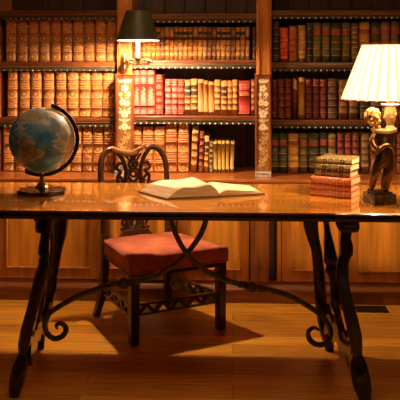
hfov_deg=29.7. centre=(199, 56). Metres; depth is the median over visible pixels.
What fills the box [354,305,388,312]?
floor vent
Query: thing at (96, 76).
book
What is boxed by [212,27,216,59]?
book
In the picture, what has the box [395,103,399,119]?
book
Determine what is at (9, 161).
book
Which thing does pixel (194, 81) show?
book
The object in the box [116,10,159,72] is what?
wall lamp
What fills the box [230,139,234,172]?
book
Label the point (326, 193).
book
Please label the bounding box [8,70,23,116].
book
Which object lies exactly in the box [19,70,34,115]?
book
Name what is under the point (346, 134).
book
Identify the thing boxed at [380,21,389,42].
book
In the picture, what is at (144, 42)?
book
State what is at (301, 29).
book
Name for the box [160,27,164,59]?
book
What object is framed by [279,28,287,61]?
book
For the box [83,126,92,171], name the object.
book
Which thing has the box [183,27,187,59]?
book
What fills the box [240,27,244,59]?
book
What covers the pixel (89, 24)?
book
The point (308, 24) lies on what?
book
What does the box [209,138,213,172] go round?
book
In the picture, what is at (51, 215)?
desk
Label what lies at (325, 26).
book
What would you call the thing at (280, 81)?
book
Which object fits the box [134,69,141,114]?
book
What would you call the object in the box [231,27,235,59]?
book
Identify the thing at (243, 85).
book
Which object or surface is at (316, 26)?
book
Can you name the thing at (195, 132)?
book
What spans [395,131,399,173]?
book
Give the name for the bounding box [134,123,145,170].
book
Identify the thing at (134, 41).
book
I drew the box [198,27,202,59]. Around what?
book
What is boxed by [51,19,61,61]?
book
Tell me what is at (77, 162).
book
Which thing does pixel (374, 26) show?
book
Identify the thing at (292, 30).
book
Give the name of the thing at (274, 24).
book
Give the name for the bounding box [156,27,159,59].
book
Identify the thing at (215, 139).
book
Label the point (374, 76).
lamp
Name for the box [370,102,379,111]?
book
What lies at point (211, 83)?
book
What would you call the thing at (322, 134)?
book
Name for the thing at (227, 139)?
book
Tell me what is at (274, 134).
book
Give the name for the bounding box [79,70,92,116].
book
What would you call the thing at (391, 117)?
vase
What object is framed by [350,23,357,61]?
book
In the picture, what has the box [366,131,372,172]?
book
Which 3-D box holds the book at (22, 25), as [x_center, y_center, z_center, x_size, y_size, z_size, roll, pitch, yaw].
[-1.077,-0.115,4.696,0.064,0.284,0.236,0,0,3]
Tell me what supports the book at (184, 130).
on the bookcase
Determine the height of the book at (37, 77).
0.281 m
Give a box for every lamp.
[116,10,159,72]
[341,43,399,205]
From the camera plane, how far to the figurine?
3.28 m
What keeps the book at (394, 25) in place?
on the bookcase
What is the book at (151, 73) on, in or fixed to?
on the bookcase
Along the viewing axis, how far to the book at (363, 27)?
4.50 m
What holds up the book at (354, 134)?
on the bookcase
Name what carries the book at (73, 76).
on the bookcase
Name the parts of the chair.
leg, crest rail, leg, seat rail, seat, nail trim, leg, leg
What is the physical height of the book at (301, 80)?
0.250 m
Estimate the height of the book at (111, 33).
0.283 m
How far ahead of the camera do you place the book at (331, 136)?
4.50 m
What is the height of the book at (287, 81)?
0.243 m
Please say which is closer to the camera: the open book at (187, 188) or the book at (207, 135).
the open book at (187, 188)
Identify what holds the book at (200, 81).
on the bookcase
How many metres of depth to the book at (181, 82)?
4.54 m
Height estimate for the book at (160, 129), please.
0.280 m
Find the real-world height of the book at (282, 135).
0.234 m
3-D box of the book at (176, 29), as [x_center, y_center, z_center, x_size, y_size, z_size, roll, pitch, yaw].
[-0.140,-0.083,4.622,0.026,0.202,0.158,0,0,3]
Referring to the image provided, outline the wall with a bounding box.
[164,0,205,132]
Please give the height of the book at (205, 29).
0.199 m
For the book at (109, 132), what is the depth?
4.56 m
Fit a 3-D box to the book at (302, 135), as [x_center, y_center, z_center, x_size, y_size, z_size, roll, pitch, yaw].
[0.622,0.577,4.595,0.046,0.234,0.178,0,0,3]
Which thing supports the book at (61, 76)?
on the bookcase
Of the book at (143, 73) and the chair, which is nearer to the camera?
the chair
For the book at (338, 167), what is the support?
on the book at (320, 172)
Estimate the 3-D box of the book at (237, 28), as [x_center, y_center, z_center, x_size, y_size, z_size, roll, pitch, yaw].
[0.233,-0.081,4.611,0.024,0.198,0.171,0,0,3]
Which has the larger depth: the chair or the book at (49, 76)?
the book at (49, 76)
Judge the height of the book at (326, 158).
0.028 m
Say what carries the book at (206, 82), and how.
on the bookcase
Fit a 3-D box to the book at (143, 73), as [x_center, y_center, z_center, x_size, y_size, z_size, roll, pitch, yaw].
[-0.339,0.214,4.634,0.042,0.274,0.178,0,0,3]
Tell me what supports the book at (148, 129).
on the bookcase
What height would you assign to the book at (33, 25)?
0.284 m
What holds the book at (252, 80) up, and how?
on the bookcase
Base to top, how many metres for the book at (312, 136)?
0.236 m
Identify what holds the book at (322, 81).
on the bookcase
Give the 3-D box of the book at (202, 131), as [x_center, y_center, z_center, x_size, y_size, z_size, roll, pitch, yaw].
[0.012,0.569,4.619,0.036,0.250,0.164,0,0,3]
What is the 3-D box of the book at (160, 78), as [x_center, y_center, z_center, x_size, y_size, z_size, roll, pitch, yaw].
[-0.243,0.229,4.634,0.042,0.244,0.175,0,0,3]
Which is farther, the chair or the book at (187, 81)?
the book at (187, 81)
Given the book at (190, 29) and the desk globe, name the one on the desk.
the desk globe
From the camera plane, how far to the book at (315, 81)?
4.51 m
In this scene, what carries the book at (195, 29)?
on the bookcase
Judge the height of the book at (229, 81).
0.208 m
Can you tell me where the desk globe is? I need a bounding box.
[9,104,78,196]
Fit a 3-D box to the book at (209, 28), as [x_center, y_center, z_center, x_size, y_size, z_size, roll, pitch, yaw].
[0.061,-0.081,4.623,0.026,0.198,0.175,0,0,3]
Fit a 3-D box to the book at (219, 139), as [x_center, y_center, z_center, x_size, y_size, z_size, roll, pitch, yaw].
[0.120,0.599,4.617,0.023,0.190,0.162,0,0,3]
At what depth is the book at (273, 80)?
4.52 m
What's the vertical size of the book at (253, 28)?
0.200 m
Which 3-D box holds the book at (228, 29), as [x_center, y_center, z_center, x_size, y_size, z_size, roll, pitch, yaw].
[0.174,-0.081,4.612,0.028,0.198,0.167,0,0,3]
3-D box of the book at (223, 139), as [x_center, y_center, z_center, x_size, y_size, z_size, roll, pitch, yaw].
[0.144,0.599,4.614,0.021,0.190,0.168,0,0,3]
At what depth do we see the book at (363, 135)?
4.50 m
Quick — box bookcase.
[0,0,399,304]
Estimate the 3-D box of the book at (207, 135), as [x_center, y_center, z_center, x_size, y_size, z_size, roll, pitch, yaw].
[0.043,0.584,4.619,0.026,0.221,0.173,1,0,2]
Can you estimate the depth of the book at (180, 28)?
4.54 m
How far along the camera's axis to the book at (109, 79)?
4.56 m
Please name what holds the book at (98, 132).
on the bookcase
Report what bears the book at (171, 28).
on the bookcase
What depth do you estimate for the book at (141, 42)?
4.56 m
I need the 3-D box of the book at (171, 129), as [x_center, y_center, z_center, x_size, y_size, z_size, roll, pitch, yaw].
[-0.168,0.542,4.658,0.070,0.305,0.236,0,0,3]
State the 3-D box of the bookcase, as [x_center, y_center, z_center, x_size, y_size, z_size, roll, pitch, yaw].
[0.198,0.175,4.543,4.800,2.450,0.525,0,0,3]
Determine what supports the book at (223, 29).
on the bookcase
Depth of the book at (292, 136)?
4.51 m
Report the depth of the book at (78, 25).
4.57 m
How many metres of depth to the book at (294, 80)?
4.51 m
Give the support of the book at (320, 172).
on the book at (314, 178)
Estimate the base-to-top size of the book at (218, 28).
0.200 m
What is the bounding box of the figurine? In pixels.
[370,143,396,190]
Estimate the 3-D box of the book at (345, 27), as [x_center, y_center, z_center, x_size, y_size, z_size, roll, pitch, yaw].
[0.876,-0.087,4.571,0.051,0.237,0.152,0,0,3]
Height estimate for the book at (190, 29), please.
0.199 m
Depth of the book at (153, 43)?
4.55 m
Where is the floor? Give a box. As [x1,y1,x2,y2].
[0,300,399,399]
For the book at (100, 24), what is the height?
0.283 m
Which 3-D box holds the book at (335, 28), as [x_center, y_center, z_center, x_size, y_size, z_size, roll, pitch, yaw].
[0.815,-0.086,4.584,0.059,0.234,0.175,0,0,3]
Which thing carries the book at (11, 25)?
on the bookcase
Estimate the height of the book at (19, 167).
0.277 m
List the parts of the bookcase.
door panel, cabinet door, shelf, leather trim, shelf, leather trim, shelf, leather trim, inlaid panel, door panel, cabinet door, shelf, leather trim, shelf, leather trim, shelf, leather trim, panel, cabinet door, door panel, post, inlaid panel, cabinet door, leather trim, shelf, door panel, leather trim, shelf, shelf, leather trim, cabinet door, door panel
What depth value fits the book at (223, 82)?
4.53 m
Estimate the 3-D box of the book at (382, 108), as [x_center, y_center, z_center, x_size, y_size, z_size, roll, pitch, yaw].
[1.114,0.254,4.563,0.057,0.236,0.163,0,0,3]
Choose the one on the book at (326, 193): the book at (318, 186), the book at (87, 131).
the book at (318, 186)
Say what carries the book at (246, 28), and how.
on the bookcase
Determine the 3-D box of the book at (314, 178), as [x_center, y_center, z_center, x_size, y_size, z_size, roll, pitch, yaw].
[0.629,0.566,3.502,0.192,0.032,0.149,0,0,30]
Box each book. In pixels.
[4,126,15,170]
[6,19,16,61]
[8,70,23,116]
[16,161,25,170]
[17,19,27,61]
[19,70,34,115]
[28,19,39,61]
[31,70,45,108]
[40,19,50,61]
[44,70,59,109]
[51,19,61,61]
[56,70,70,116]
[61,153,71,171]
[62,19,72,61]
[68,70,81,116]
[72,126,82,171]
[73,19,83,61]
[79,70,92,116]
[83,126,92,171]
[84,19,94,61]
[91,70,103,116]
[93,126,103,171]
[95,19,106,61]
[103,70,116,116]
[104,126,115,171]
[106,19,116,61]
[134,41,136,57]
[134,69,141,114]
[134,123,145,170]
[138,177,264,199]
[139,41,142,58]
[140,69,148,114]
[143,41,146,58]
[143,123,156,171]
[147,41,150,59]
[147,69,156,114]
[151,27,155,59]
[155,123,165,171]
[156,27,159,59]
[156,74,164,114]
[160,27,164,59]
[165,27,169,59]
[165,78,172,114]
[166,123,177,171]
[170,27,173,59]
[172,78,178,114]
[174,27,178,59]
[178,78,185,114]
[178,123,190,171]
[179,27,182,59]
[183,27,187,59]
[185,79,190,114]
[188,27,192,59]
[191,78,198,114]
[191,123,199,172]
[193,27,197,59]
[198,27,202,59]
[198,79,203,114]
[199,128,204,171]
[203,27,207,59]
[204,80,208,114]
[204,133,209,172]
[208,27,211,59]
[209,81,214,114]
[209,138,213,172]
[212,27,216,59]
[214,138,217,172]
[215,79,220,114]
[217,27,220,59]
[218,138,221,172]
[221,27,225,59]
[221,80,226,115]
[222,138,224,172]
[226,27,230,59]
[226,138,229,172]
[228,80,231,115]
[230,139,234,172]
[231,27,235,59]
[233,79,236,115]
[236,27,239,59]
[238,80,249,115]
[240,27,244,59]
[245,27,248,59]
[251,79,254,115]
[252,27,254,59]
[271,21,278,61]
[271,78,276,118]
[271,131,277,172]
[277,78,283,118]
[277,131,286,172]
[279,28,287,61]
[284,78,290,118]
[286,131,297,172]
[287,26,296,61]
[290,77,297,118]
[297,25,305,61]
[297,77,304,118]
[297,131,306,172]
[304,21,311,61]
[305,78,311,118]
[306,131,318,172]
[310,174,360,185]
[310,183,358,191]
[310,188,359,198]
[311,78,318,118]
[312,22,320,61]
[315,169,357,177]
[316,154,359,164]
[316,162,358,171]
[317,130,326,155]
[318,78,326,118]
[321,22,329,61]
[324,77,336,118]
[325,131,335,153]
[330,23,340,61]
[334,130,342,154]
[337,79,347,118]
[341,22,349,61]
[341,130,350,154]
[346,79,357,119]
[348,130,358,173]
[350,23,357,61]
[357,22,369,52]
[357,131,368,173]
[358,101,369,119]
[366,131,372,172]
[370,22,379,43]
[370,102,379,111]
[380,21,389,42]
[380,102,384,119]
[390,21,398,42]
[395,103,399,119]
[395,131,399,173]
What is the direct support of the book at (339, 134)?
on the bookcase
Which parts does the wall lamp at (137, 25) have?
lampshade, swing arm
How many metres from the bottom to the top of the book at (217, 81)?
0.214 m
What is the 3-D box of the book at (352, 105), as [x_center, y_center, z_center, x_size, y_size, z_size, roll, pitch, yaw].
[0.920,0.254,4.573,0.057,0.236,0.158,0,0,3]
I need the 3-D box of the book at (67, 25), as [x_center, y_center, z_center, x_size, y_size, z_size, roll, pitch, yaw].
[-0.803,-0.114,4.685,0.064,0.284,0.236,0,0,3]
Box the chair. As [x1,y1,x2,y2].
[92,143,228,345]
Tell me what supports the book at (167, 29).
on the bookcase
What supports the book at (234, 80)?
on the bookcase
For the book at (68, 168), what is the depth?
4.57 m
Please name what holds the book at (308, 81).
on the bookcase
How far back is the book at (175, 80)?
4.55 m
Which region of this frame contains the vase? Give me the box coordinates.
[381,103,399,128]
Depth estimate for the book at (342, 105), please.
4.50 m
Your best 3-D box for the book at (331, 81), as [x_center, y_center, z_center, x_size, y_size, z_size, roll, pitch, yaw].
[0.796,0.249,4.591,0.060,0.245,0.176,0,0,3]
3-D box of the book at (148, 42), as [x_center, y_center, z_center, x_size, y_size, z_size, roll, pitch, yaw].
[-0.306,-0.082,4.638,0.026,0.201,0.173,0,0,3]
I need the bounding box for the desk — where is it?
[0,182,399,399]
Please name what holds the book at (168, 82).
on the bookcase
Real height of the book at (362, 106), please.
0.236 m
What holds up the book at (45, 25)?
on the bookcase
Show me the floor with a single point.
(263, 352)

